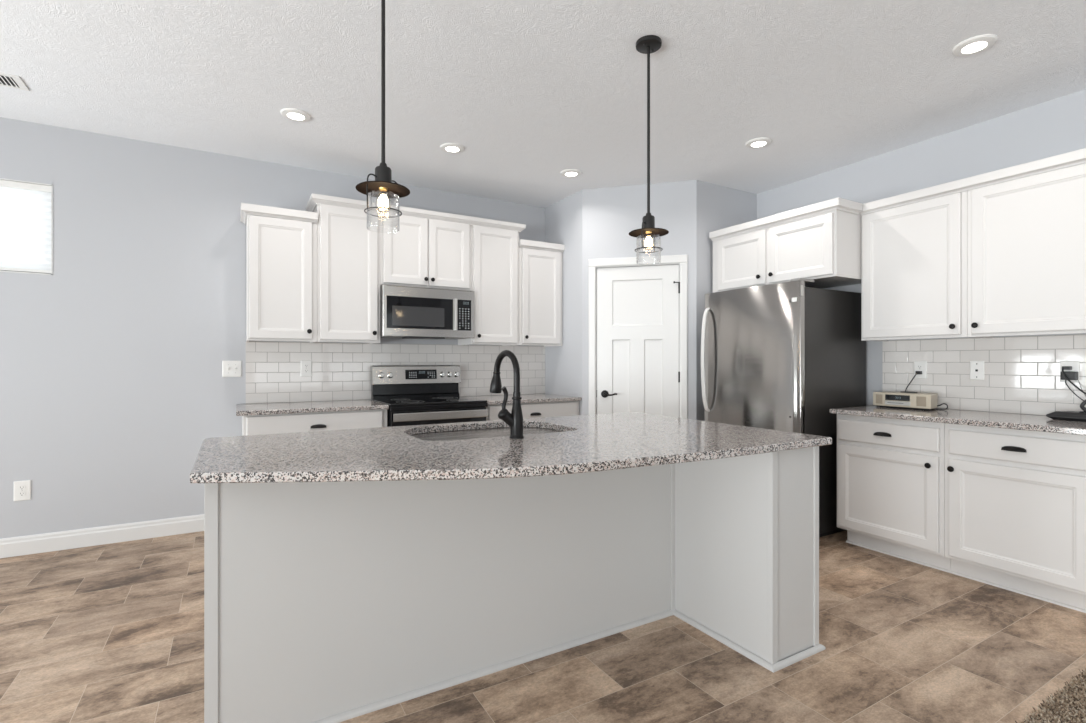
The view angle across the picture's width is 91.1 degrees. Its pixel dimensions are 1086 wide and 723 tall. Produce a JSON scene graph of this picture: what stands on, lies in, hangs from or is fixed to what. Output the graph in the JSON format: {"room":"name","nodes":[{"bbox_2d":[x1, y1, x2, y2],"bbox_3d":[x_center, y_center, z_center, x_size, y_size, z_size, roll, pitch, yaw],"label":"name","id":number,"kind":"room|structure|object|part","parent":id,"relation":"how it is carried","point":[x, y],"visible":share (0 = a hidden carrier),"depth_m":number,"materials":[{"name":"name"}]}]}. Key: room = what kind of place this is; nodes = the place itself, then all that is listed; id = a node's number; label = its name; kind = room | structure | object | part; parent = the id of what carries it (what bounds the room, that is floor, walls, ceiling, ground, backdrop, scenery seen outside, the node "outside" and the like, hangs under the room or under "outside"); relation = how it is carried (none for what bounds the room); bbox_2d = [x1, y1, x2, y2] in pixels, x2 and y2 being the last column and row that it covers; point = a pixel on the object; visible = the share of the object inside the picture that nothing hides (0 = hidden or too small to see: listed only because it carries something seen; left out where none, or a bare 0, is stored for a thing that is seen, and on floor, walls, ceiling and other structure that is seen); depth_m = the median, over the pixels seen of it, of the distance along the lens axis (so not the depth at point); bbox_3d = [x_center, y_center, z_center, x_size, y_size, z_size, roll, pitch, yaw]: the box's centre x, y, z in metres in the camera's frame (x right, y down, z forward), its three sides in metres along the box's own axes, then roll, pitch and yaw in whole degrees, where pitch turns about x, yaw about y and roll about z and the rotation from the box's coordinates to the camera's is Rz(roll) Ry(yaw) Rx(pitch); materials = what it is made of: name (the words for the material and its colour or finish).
{"room":"kitchen","nodes":[
{"label":"kitchen","id":0,"kind":"room"},
{"bbox_2d":[0,117,544,538],"bbox_3d":[-2.045,-0.150,4.155,7.830,2.740,0.120,0,0,-30],"label":"wall","id":1,"kind":"structure","parent":0,"point":[113,386],"depth_m":3.64,"materials":[{"name":"grey paint"}]},
{"bbox_2d":[14,480,30,500],"bbox_3d":[-3.285,0.815,3.361,0.080,0.124,0.008,0,0,-30],"label":"wall outlet","id":2,"kind":"object","parent":1,"relation":"attached to","point":[22,489],"visible":1,"depth_m":3.36,"materials":[{"name":"white plastic"}]},
{"bbox_2d":[18,485,25,489],"bbox_3d":[-3.283,0.795,3.359,0.034,0.028,0.002,0,0,-30],"label":"receptacle","id":3,"kind":"object","parent":2,"relation":"attached to","point":[20,487],"depth_m":3.36,"materials":[{"name":"grey plastic"}]},
{"bbox_2d":[0,178,52,274],"bbox_3d":[-3.584,-0.849,3.249,0.918,0.582,0.103,0,0,-30],"label":"window","id":4,"kind":"structure","parent":1,"relation":"in","point":[51,185],"depth_m":3.43,"materials":[{"name":"white paint"}]},
{"bbox_2d":[0,180,50,273],"bbox_3d":[-3.573,-0.852,3.230,0.902,0.563,0.037,0,0,-30],"label":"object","id":5,"kind":"structure","parent":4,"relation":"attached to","point":[25,208],"depth_m":3.39,"materials":[{"name":"white fabric"}]},
{"bbox_3d":[-3.573,-1.114,3.230,0.902,0.038,0.037,0,0,-30],"label":"head rail","id":6,"kind":"part","parent":5,"relation":"part of","materials":[{"name":"white plastic"}]},
{"bbox_3d":[-3.574,-0.580,3.232,0.902,0.019,0.028,0,0,-30],"label":"rail","id":7,"kind":"part","parent":5,"relation":"part of","materials":[{"name":"white plastic"}]},
{"bbox_2d":[0,514,203,557],"bbox_3d":[-3.821,1.161,3.047,3.645,0.118,0.015,0,0,-30],"label":"baseboard","id":8,"kind":"structure","parent":1,"relation":"attached to","point":[78,538],"depth_m":3.54,"materials":[{"name":"white paint"}]},
{"bbox_2d":[222,361,240,376],"bbox_3d":[-2.294,0.054,3.931,0.122,0.120,0.017,0,0,-30],"label":"light switch","id":9,"kind":"object","parent":1,"relation":"attached to","point":[229,368],"visible":1,"depth_m":3.93,"materials":[{"name":"white plastic"}]},
{"bbox_2d":[240,203,317,342],"bbox_3d":[-1.942,-0.617,3.920,0.489,0.942,0.370,0,0,-30],"label":"upper cabinet","id":10,"kind":"object","parent":1,"relation":"attached to","point":[281,243],"visible":1,"depth_m":3.80,"materials":[{"name":"white paint"}]},
{"bbox_3d":[-1.945,-1.054,3.925,0.489,0.068,0.358,0,0,-30],"label":"crown molding","id":11,"kind":"part","parent":10,"relation":"part of","materials":[{"name":"white paint"}]},
{"bbox_2d":[306,193,381,343],"bbox_3d":[-1.551,-0.684,4.147,0.501,1.076,0.370,0,0,-30],"label":"upper cabinet","id":12,"kind":"object","parent":1,"relation":"attached to","point":[348,251],"visible":0.96,"depth_m":4.02,"materials":[{"name":"white paint"}]},
{"bbox_3d":[-1.553,-1.188,4.149,0.501,0.068,0.364,0,0,-30],"label":"crown molding","id":13,"kind":"part","parent":12,"relation":"part of","materials":[{"name":"white paint"}]},
{"bbox_3d":[-1.463,-0.659,4.029,0.414,0.993,0.018,0,0,-30],"label":"door","id":14,"kind":"part","parent":12,"relation":"part of","materials":[{"name":"white paint"}]},
{"bbox_2d":[246,341,544,403],"bbox_3d":[-1.100,0.082,4.628,2.589,0.468,0.008,0,0,-30],"label":"tiled wall","id":15,"kind":"structure","parent":1,"relation":"attached to","point":[340,371],"depth_m":4.37,"materials":[{"name":"white tile"}]},
{"bbox_2d":[301,360,311,375],"bbox_3d":[-1.857,0.054,4.180,0.080,0.124,0.008,0,0,-30],"label":"wall outlet","id":16,"kind":"object","parent":15,"relation":"attached to","point":[306,365],"visible":1,"depth_m":4.18,"materials":[{"name":"white plastic"}]},
{"bbox_2d":[380,204,472,290],"bbox_3d":[-1.006,-0.911,4.463,0.760,0.622,0.370,0,0,-30],"label":"upper cabinet","id":17,"kind":"object","parent":1,"relation":"attached to","point":[430,249],"visible":0.94,"depth_m":4.31,"materials":[{"name":"white paint"}]},
{"bbox_3d":[-1.092,-0.886,4.243,0.351,0.540,0.018,0,0,-30],"label":"door","id":18,"kind":"part","parent":17,"relation":"part of","materials":[{"name":"white paint"}]},
{"bbox_2d":[380,284,473,339],"bbox_3d":[-0.991,-0.392,4.439,0.758,0.412,0.426,0,0,-30],"label":"microwave","id":19,"kind":"object","parent":17,"relation":"attached to","point":[406,312],"visible":0.95,"depth_m":4.26,"materials":[{"name":"grey metal"}]},
{"bbox_3d":[-0.717,-0.385,4.371,0.024,0.258,0.035,0,0,-30],"label":"handle","id":20,"kind":"part","parent":19,"relation":"part of","materials":[{"name":"silver metal"}]},
{"bbox_3d":[-0.655,-0.385,4.428,0.124,0.254,0.003,0,0,-30],"label":"keypad panel","id":21,"kind":"part","parent":19,"relation":"part of","materials":[{"name":"black glass"}]},
{"bbox_3d":[-0.927,-1.188,4.326,0.760,0.068,0.042,0,0,-30],"label":"crown molding","id":22,"kind":"part","parent":17,"relation":"part of","materials":[{"name":"white paint"}]},
{"bbox_3d":[-0.777,-0.886,4.426,0.353,0.540,0.018,0,0,-30],"label":"door","id":23,"kind":"part","parent":17,"relation":"part of","materials":[{"name":"white paint"}]},
{"bbox_2d":[458,217,525,345],"bbox_3d":[-0.460,-0.684,4.779,0.501,1.076,0.370,0,0,-30],"label":"upper cabinet","id":24,"kind":"object","parent":1,"relation":"attached to","point":[494,243],"visible":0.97,"depth_m":4.63,"materials":[{"name":"white paint"}]},
{"bbox_3d":[-0.410,-0.659,4.639,0.420,0.993,0.018,0,0,-30],"label":"door","id":25,"kind":"part","parent":24,"relation":"part of","materials":[{"name":"white paint"}]},
{"bbox_3d":[-0.462,-1.188,4.782,0.501,0.068,0.364,0,0,-30],"label":"crown molding","id":26,"kind":"part","parent":24,"relation":"part of","materials":[{"name":"white paint"}]},
{"bbox_2d":[513,239,564,346],"bbox_3d":[-0.083,-0.617,4.998,0.457,0.942,0.370,0,0,-30],"label":"upper cabinet","id":27,"kind":"object","parent":1,"relation":"attached to","point":[540,263],"visible":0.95,"depth_m":4.86,"materials":[{"name":"white paint"}]},
{"bbox_3d":[-0.011,-0.590,4.870,0.401,0.853,0.018,0,0,-30],"label":"door","id":28,"kind":"part","parent":27,"relation":"part of","materials":[{"name":"white paint"}]},
{"bbox_3d":[-0.005,-1.054,4.864,0.457,0.068,0.036,0,0,-30],"label":"crown molding","id":29,"kind":"part","parent":27,"relation":"part of","materials":[{"name":"white paint"}]},
{"bbox_2d":[0,0,1085,207],"bbox_3d":[-0.045,-1.580,0.586,7.950,0.120,8.300,0,0,-30],"label":"ceiling","id":30,"kind":"structure","parent":0,"point":[532,91],"depth_m":2.85,"materials":[{"name":"white paint"}]},
{"bbox_2d":[0,73,29,90],"bbox_3d":[-2.997,-1.515,2.817,0.380,0.009,0.170,0,0,-30],"label":"ceiling vent","id":31,"kind":"object","parent":30,"relation":"in","point":[7,80],"visible":1,"depth_m":2.89,"materials":[{"name":"white plastic"}]},
{"bbox_2d":[280,108,310,121],"bbox_3d":[-1.521,-1.513,3.280,0.170,0.014,0.170,0,0,-30],"label":"recessed light","id":32,"kind":"object","parent":30,"relation":"in","point":[293,114],"visible":1,"depth_m":3.26,"materials":[{"name":"white plastic"}]},
{"bbox_2d":[356,0,409,229],"bbox_3d":[-0.574,-0.999,1.915,0.188,1.050,0.188,0,0,-30],"label":"pendant light","id":33,"kind":"object","parent":30,"relation":"hanging from","point":[383,187],"visible":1,"depth_m":1.91,"materials":[{"name":"black metal"}]},
{"bbox_3d":[-0.574,-1.101,1.915,0.017,0.803,0.017,0,0,-30],"label":"rod","id":34,"kind":"part","parent":33,"relation":"part of","materials":[{"name":"black metal"}]},
{"bbox_3d":[-0.574,-0.540,1.915,0.114,0.132,0.114,0,0,-30],"label":"lamp shade","id":35,"kind":"part","parent":33,"relation":"part of","materials":[{"name":"clear glass"}]},
{"bbox_2d":[379,187,387,190],"bbox_3d":[-0.574,-0.620,1.915,0.032,0.008,0.032,0,0,-30],"label":"bulb socket","id":36,"kind":"object","parent":33,"relation":"attached to","point":[380,188],"depth_m":1.91,"materials":[{"name":"gold metal"}]},
{"bbox_2d":[440,143,464,152],"bbox_3d":[-0.643,-1.513,3.788,0.170,0.014,0.170,0,0,-30],"label":"recessed light","id":37,"kind":"object","parent":30,"relation":"in","point":[447,147],"visible":1,"depth_m":3.77,"materials":[{"name":"white plastic"}]},
{"bbox_2d":[561,169,581,176],"bbox_3d":[0.227,-1.513,4.293,0.170,0.014,0.170,0,0,-30],"label":"recessed light","id":38,"kind":"object","parent":30,"relation":"in","point":[569,172],"visible":1,"depth_m":4.27,"materials":[{"name":"white plastic"}]},
{"bbox_2d":[629,35,668,262],"bbox_3d":[0.503,-0.995,2.540,0.188,1.050,0.188,0,0,-30],"label":"pendant light","id":39,"kind":"object","parent":30,"relation":"hanging from","point":[647,44],"visible":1,"depth_m":2.53,"materials":[{"name":"black metal"}]},
{"bbox_3d":[0.503,-1.097,2.540,0.017,0.803,0.017,0,0,-30],"label":"rod","id":40,"kind":"part","parent":39,"relation":"part of","materials":[{"name":"black metal"}]},
{"bbox_3d":[0.503,-0.536,2.540,0.114,0.132,0.114,0,0,-30],"label":"lamp shade","id":41,"kind":"part","parent":39,"relation":"part of","materials":[{"name":"clear glass"}]},
{"bbox_2d":[746,137,771,147],"bbox_3d":[1.496,-1.513,3.699,0.170,0.014,0.170,0,0,-30],"label":"recessed light","id":42,"kind":"object","parent":30,"relation":"in","point":[757,142],"visible":1,"depth_m":3.68,"materials":[{"name":"white plastic"}]},
{"bbox_2d":[952,34,996,55],"bbox_3d":[2.071,-1.513,2.560,0.170,0.014,0.170,0,0,-30],"label":"recessed light","id":43,"kind":"object","parent":30,"relation":"in","point":[977,44],"visible":1,"depth_m":2.54,"materials":[{"name":"white plastic"}]},
{"bbox_2d":[0,530,1085,722],"bbox_3d":[-0.045,1.280,0.586,7.950,0.120,8.300,0,0,-30],"label":"floor","id":44,"kind":"structure","parent":0,"point":[113,632],"depth_m":2.16,"materials":[{"name":"stone"}]},
{"bbox_2d":[242,409,386,435],"bbox_3d":[-1.679,0.783,3.915,0.921,0.873,0.657,0,0,-30],"label":"base cabinet","id":45,"kind":"object","parent":44,"relation":"on","point":[340,420],"visible":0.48,"depth_m":3.63,"materials":[{"name":"white paint"}]},
{"bbox_2d":[236,400,388,415],"bbox_3d":[-1.697,0.331,3.907,0.959,0.030,0.653,0,0,-30],"label":"countertop","id":46,"kind":"structure","parent":45,"relation":"on","point":[344,405],"depth_m":3.74,"materials":[{"name":"stone"}]},
{"bbox_3d":[-1.531,0.442,3.639,0.104,0.024,0.027,0,0,-30],"label":"drawer pull","id":47,"kind":"part","parent":45,"relation":"part of","materials":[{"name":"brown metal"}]},
{"bbox_2d":[371,365,487,426],"bbox_3d":[-0.924,0.627,4.303,0.760,1.186,0.708,0,0,-30],"label":"range","id":48,"kind":"object","parent":44,"relation":"on","point":[414,394],"visible":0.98,"depth_m":4.38,"materials":[{"name":"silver metal"}]},
{"bbox_3d":[-1.078,0.112,4.567,0.760,0.156,0.088,0,0,-30],"label":"control panel","id":49,"kind":"part","parent":48,"relation":"part of","materials":[{"name":"silver metal"}]},
{"bbox_2d":[373,396,486,406],"bbox_3d":[-0.916,0.317,4.289,0.760,0.018,0.590,0,0,-30],"label":"cooktop","id":50,"kind":"object","parent":48,"relation":"in","point":[393,401],"depth_m":4.18,"materials":[{"name":"black glass"}]},
{"bbox_3d":[-0.779,0.643,4.051,0.748,0.563,0.028,0,0,-30],"label":"oven door","id":51,"kind":"part","parent":48,"relation":"part of","materials":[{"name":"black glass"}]},
{"bbox_3d":[-0.773,0.342,4.041,0.760,0.032,0.032,0,0,-30],"label":"rail","id":52,"kind":"part","parent":48,"relation":"part of","materials":[{"name":"metal"}]},
{"bbox_3d":[-0.751,0.404,4.004,0.740,0.060,0.018,0,0,-30],"label":"oven handle","id":53,"kind":"part","parent":48,"relation":"part of","materials":[{"name":"silver metal"}]},
{"bbox_2d":[204,446,825,722],"bbox_3d":[-0.085,0.783,2.233,2.248,0.874,1.240,0,0,-30],"label":"kitchen island","id":54,"kind":"object","parent":44,"relation":"on","point":[325,602],"visible":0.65,"depth_m":2.07,"materials":[{"name":"grey paint"}]},
{"bbox_3d":[-1.023,0.783,1.644,0.036,0.874,0.039,0,0,-30],"label":"corner trim","id":55,"kind":"part","parent":54,"relation":"part of","materials":[{"name":"grey paint"}]},
{"bbox_3d":[-0.184,0.783,2.117,1.891,0.874,0.003,0,0,-30],"label":"panel","id":56,"kind":"part","parent":54,"relation":"part of","materials":[{"name":"grey paint"}]},
{"bbox_2d":[190,412,831,482],"bbox_3d":[-0.095,0.331,2.214,2.273,0.030,1.294,0,0,-30],"label":"island countertop","id":57,"kind":"structure","parent":54,"relation":"on","point":[609,441],"depth_m":1.94,"materials":[{"name":"stone"}]},
{"bbox_2d":[411,427,562,440],"bbox_3d":[-0.253,0.453,2.490,0.786,0.211,0.534,0,0,-30],"label":"sink","id":58,"kind":"object","parent":57,"relation":"in","point":[502,431],"visible":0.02,"depth_m":2.58,"materials":[{"name":"silver metal"}]},
{"bbox_2d":[490,350,523,438],"bbox_3d":[-0.169,0.133,2.262,0.108,0.365,0.219,0,0,-30],"label":"faucet","id":59,"kind":"object","parent":57,"relation":"on","point":[514,419],"visible":1,"depth_m":2.19,"materials":[{"name":"black metal"}]},
{"bbox_3d":[-0.157,0.155,2.191,0.030,0.106,0.020,0,0,-30],"label":"lever","id":60,"kind":"part","parent":59,"relation":"part of","materials":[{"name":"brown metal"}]},
{"bbox_3d":[-0.155,0.041,2.267,0.027,0.180,0.183,0,0,-37],"label":"spout","id":61,"kind":"part","parent":59,"relation":"part of","materials":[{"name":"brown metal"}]},
{"bbox_3d":[-0.080,1.210,2.224,2.248,0.019,1.220,0,0,-30],"label":"shoe molding","id":62,"kind":"part","parent":54,"relation":"part of","materials":[{"name":"grey paint"}]},
{"bbox_3d":[0.629,0.783,2.581,0.022,0.874,0.009,0,0,-30],"label":"corner trim","id":63,"kind":"part","parent":54,"relation":"part of","materials":[{"name":"grey paint"}]},
{"bbox_3d":[0.771,0.783,2.361,0.004,0.874,0.518,0,0,-30],"label":"leg panel","id":64,"kind":"part","parent":54,"relation":"part of","materials":[{"name":"grey paint"}]},
{"bbox_3d":[0.919,0.783,2.133,0.035,0.874,0.025,0,0,-30],"label":"corner trim","id":65,"kind":"part","parent":54,"relation":"part of","materials":[{"name":"grey paint"}]},
{"bbox_3d":[0.902,0.783,2.432,0.292,0.874,0.546,0,0,-30],"label":"leg","id":66,"kind":"part","parent":54,"relation":"part of","materials":[{"name":"grey paint"}]},
{"bbox_3d":[1.155,0.783,2.272,0.029,0.874,0.029,0,0,-30],"label":"corner trim","id":67,"kind":"part","parent":54,"relation":"part of","materials":[{"name":"grey paint"}]},
{"bbox_2d":[486,401,578,420],"bbox_3d":[-0.214,0.783,4.764,0.916,0.873,0.657,0,0,-30],"label":"base cabinet","id":68,"kind":"object","parent":44,"relation":"on","point":[565,408],"visible":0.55,"depth_m":4.54,"materials":[{"name":"white paint"}]},
{"bbox_2d":[462,393,580,404],"bbox_3d":[-0.215,0.331,4.766,0.918,0.030,0.653,0,0,-30],"label":"countertop","id":69,"kind":"structure","parent":68,"relation":"on","point":[526,398],"depth_m":4.63,"materials":[{"name":"stone"}]},
{"bbox_3d":[-0.055,0.442,4.494,0.104,0.024,0.027,0,0,-30],"label":"drawer pull","id":70,"kind":"part","parent":68,"relation":"part of","materials":[{"name":"brown metal"}]},
{"bbox_2d":[701,278,865,536],"bbox_3d":[1.809,0.330,4.096,0.881,1.780,0.844,0,0,-30],"label":"refrigerator","id":71,"kind":"object","parent":44,"relation":"on","point":[779,356],"visible":0.58,"depth_m":3.77,"materials":[{"name":"grey metal"}]},
{"bbox_3d":[1.282,-0.015,4.206,0.077,0.822,0.032,0,0,-30],"label":"handle","id":72,"kind":"part","parent":71,"relation":"part of","materials":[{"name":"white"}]},
{"bbox_3d":[1.517,0.019,3.927,0.066,1.122,0.842,0,0,-30],"label":"door","id":73,"kind":"part","parent":71,"relation":"part of","materials":[{"name":"silver metal"}]},
{"bbox_2d":[837,414,950,572],"bbox_3d":[2.372,0.783,3.454,0.647,0.873,0.629,0,0,-30],"label":"base cabinet","id":74,"kind":"object","parent":44,"relation":"on","point":[891,472],"visible":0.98,"depth_m":3.28,"materials":[{"name":"white paint"}]},
{"bbox_3d":[2.100,0.450,3.307,0.027,0.024,0.104,0,0,-30],"label":"drawer pull","id":75,"kind":"part","parent":74,"relation":"part of","materials":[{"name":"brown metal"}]},
{"bbox_3d":[2.123,0.822,3.314,0.018,0.548,0.588,0,0,-30],"label":"door","id":76,"kind":"part","parent":74,"relation":"part of","materials":[{"name":"white paint"}]},
{"bbox_3d":[2.124,0.452,3.312,0.018,0.136,0.592,0,0,-30],"label":"drawer","id":77,"kind":"part","parent":74,"relation":"part of","materials":[{"name":"white paint"}]},
{"bbox_3d":[2.200,1.214,3.340,0.012,0.013,0.603,0,0,-30],"label":"shoe molding","id":78,"kind":"part","parent":74,"relation":"part of","materials":[{"name":"white paint"}]},
{"bbox_2d":[945,423,1085,612],"bbox_3d":[2.688,0.783,2.909,0.647,0.873,0.629,0,0,-30],"label":"base cabinet","id":79,"kind":"object","parent":44,"relation":"on","point":[1015,500],"visible":0.98,"depth_m":2.75,"materials":[{"name":"white paint"}]},
{"bbox_3d":[2.286,0.602,2.986,0.029,0.033,0.033,0,0,-30],"label":"knob","id":80,"kind":"part","parent":79,"relation":"part of","materials":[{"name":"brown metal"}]},
{"bbox_2d":[829,405,1085,434],"bbox_3d":[2.525,0.331,3.177,0.661,0.030,1.285,0,0,-30],"label":"countertop","id":81,"kind":"structure","parent":79,"relation":"on","point":[1041,423],"depth_m":3.01,"materials":[{"name":"stone"}]},
{"bbox_2d":[873,371,947,409],"bbox_3d":[2.498,0.191,3.601,0.251,0.250,0.385,0,0,-30],"label":"radio","id":82,"kind":"object","parent":81,"relation":"on","point":[920,401],"visible":0.99,"depth_m":3.53,"materials":[{"name":"beige plastic"}]},
{"bbox_2d":[876,394,882,403],"bbox_3d":[2.315,0.258,3.671,0.002,0.064,0.044,0,0,-30],"label":"speaker grille","id":83,"kind":"object","parent":82,"relation":"attached to","point":[879,397],"depth_m":3.67,"materials":[{"name":"beige fabric"}]},
{"bbox_2d":[916,396,925,406],"bbox_3d":[2.446,0.258,3.446,0.002,0.064,0.056,0,0,-30],"label":"speaker grille","id":84,"kind":"object","parent":82,"relation":"attached to","point":[920,400],"depth_m":3.45,"materials":[{"name":"beige fabric"}]},
{"bbox_2d":[1046,400,1085,421],"bbox_3d":[2.887,0.255,2.824,0.183,0.121,0.310,0,0,-30],"label":"dock","id":85,"kind":"object","parent":81,"relation":"on","point":[1057,415],"visible":1,"depth_m":2.85,"materials":[{"name":"black plastic"}]},
{"bbox_3d":[2.424,0.450,2.749,0.027,0.024,0.104,0,0,-30],"label":"drawer pull","id":86,"kind":"part","parent":79,"relation":"part of","materials":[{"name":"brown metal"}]},
{"bbox_3d":[2.443,0.452,2.762,0.018,0.136,0.584,0,0,-30],"label":"drawer","id":87,"kind":"part","parent":79,"relation":"part of","materials":[{"name":"white paint"}]},
{"bbox_3d":[2.443,0.822,2.762,0.018,0.548,0.584,0,0,-30],"label":"door","id":88,"kind":"part","parent":79,"relation":"part of","materials":[{"name":"white paint"}]},
{"bbox_3d":[2.510,1.214,2.806,0.012,0.013,0.629,0,0,-30],"label":"shoe molding","id":89,"kind":"part","parent":79,"relation":"part of","materials":[{"name":"white paint"}]},
{"bbox_2d":[1015,669,1085,722],"bbox_3d":[2.346,1.210,0.928,3.190,0.019,2.252,0,0,-30],"label":"carpet","id":90,"kind":"object","parent":44,"relation":"on","point":[1069,706],"visible":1,"depth_m":1.86,"materials":[{"name":"beige carpet"}]},
{"bbox_2d":[545,190,581,414],"bbox_3d":[0.231,-0.150,5.025,0.110,2.740,0.658,0,0,-30],"label":"wall","id":91,"kind":"structure","parent":0,"point":[563,218],"depth_m":4.89,"materials":[{"name":"grey paint"}]},
{"bbox_2d":[582,180,695,419],"bbox_3d":[0.830,-0.150,4.636,0.969,2.740,0.100,0,0,15],"label":"wall","id":92,"kind":"structure","parent":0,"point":[609,214],"depth_m":4.60,"materials":[{"name":"grey paint"}]},
{"bbox_2d":[589,254,687,418],"bbox_3d":[0.814,0.161,4.609,0.841,2.118,0.159,0,0,15],"label":"door","id":93,"kind":"structure","parent":92,"relation":"attached to","point":[638,312],"depth_m":4.59,"materials":[{"name":"white paint"}]},
{"bbox_3d":[0.573,0.284,4.626,0.148,0.066,0.067,0,0,15],"label":"handle","id":94,"kind":"part","parent":93,"relation":"part of","materials":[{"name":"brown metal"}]},
{"bbox_3d":[0.816,0.136,4.612,0.432,1.688,0.030,0,0,15],"label":"panel","id":95,"kind":"part","parent":93,"relation":"part of","materials":[{"name":"white paint"}]},
{"bbox_2d":[696,180,756,420],"bbox_3d":[1.586,-0.150,4.701,0.760,2.740,0.110,0,0,-30],"label":"wall","id":96,"kind":"structure","parent":0,"point":[718,207],"depth_m":4.52,"materials":[{"name":"grey paint"}]},
{"bbox_2d":[757,89,1085,415],"bbox_3d":[3.678,-0.150,1.970,0.120,2.740,6.720,0,0,-30],"label":"wall","id":97,"kind":"structure","parent":0,"point":[1057,126],"depth_m":3.58,"materials":[{"name":"grey paint"}]},
{"bbox_2d":[709,197,862,292],"bbox_3d":[1.950,-0.832,4.165,0.650,0.513,1.109,0,0,-30],"label":"upper cabinet","id":98,"kind":"object","parent":97,"relation":"attached to","point":[820,242],"visible":0.94,"depth_m":3.86,"materials":[{"name":"white paint"}]},
{"bbox_3d":[1.573,-0.795,4.242,0.018,0.410,0.462,0,0,-30],"label":"door","id":99,"kind":"part","parent":98,"relation":"part of","materials":[{"name":"white paint"}]},
{"bbox_3d":[1.801,-1.054,4.079,0.282,0.068,1.109,0,0,-30],"label":"crown molding","id":100,"kind":"part","parent":98,"relation":"part of","materials":[{"name":"white paint"}]},
{"bbox_3d":[1.829,-0.795,3.801,0.018,0.410,0.490,0,0,-30],"label":"door","id":101,"kind":"part","parent":98,"relation":"part of","materials":[{"name":"white paint"}]},
{"bbox_2d":[860,179,975,340],"bbox_3d":[2.492,-0.617,3.519,0.360,0.942,0.622,0,0,-30],"label":"upper cabinet","id":102,"kind":"object","parent":97,"relation":"attached to","point":[914,243],"visible":0.96,"depth_m":3.41,"materials":[{"name":"white paint"}]},
{"bbox_3d":[2.362,-1.054,3.444,0.036,0.068,0.622,0,0,-30],"label":"crown molding","id":103,"kind":"part","parent":102,"relation":"part of","materials":[{"name":"white paint"}]},
{"bbox_2d":[882,334,1085,414],"bbox_3d":[2.806,0.082,3.347,0.008,0.468,1.277,0,0,-30],"label":"tiled wall","id":104,"kind":"structure","parent":97,"relation":"attached to","point":[1022,373],"depth_m":3.32,"materials":[{"name":"white tile"}]},
{"bbox_2d":[914,361,926,378],"bbox_3d":[2.603,0.057,3.680,0.008,0.120,0.080,0,0,-30],"label":"wall outlet","id":105,"kind":"object","parent":104,"relation":"attached to","point":[918,365],"visible":1,"depth_m":3.67,"materials":[{"name":"white plastic"}]},
{"bbox_2d":[970,361,983,379],"bbox_3d":[2.766,0.057,3.398,0.008,0.120,0.076,0,0,-30],"label":"wall jack","id":106,"kind":"object","parent":104,"relation":"attached to","point":[976,367],"visible":1,"depth_m":3.40,"materials":[{"name":"white plastic"}]},
{"bbox_2d":[1060,361,1078,381],"bbox_3d":[2.985,0.057,3.021,0.008,0.120,0.080,0,0,-30],"label":"wall outlet","id":107,"kind":"object","parent":104,"relation":"attached to","point":[1075,364],"visible":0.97,"depth_m":3.01,"materials":[{"name":"white plastic"}]},
{"bbox_2d":[1060,371,1083,400],"bbox_3d":[3.007,0.185,2.915,0.043,0.259,0.268,0,0,-24],"label":"power adapter","id":108,"kind":"object","parent":107,"relation":"in","point":[1071,375],"visible":0.94,"depth_m":2.99,"materials":[{"name":"black plastic"}]},
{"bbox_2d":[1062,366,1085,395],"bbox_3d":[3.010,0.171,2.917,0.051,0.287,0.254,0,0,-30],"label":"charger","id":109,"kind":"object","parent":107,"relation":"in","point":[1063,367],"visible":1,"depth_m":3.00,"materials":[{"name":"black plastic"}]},
{"bbox_2d":[964,148,1085,337],"bbox_3d":[2.806,-0.617,2.978,0.360,0.942,0.630,0,0,-30],"label":"upper cabinet","id":110,"kind":"object","parent":97,"relation":"attached to","point":[1026,222],"visible":1,"depth_m":2.93,"materials":[{"name":"white paint"}]},
{"bbox_3d":[2.530,-0.212,3.122,0.029,0.033,0.033,0,0,-30],"label":"knob","id":111,"kind":"part","parent":110,"relation":"part of","materials":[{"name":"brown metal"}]},
{"bbox_3d":[2.676,-1.054,2.902,0.036,0.068,0.630,0,0,-30],"label":"crown molding","id":112,"kind":"part","parent":110,"relation":"part of","materials":[{"name":"white paint"}]}
]}

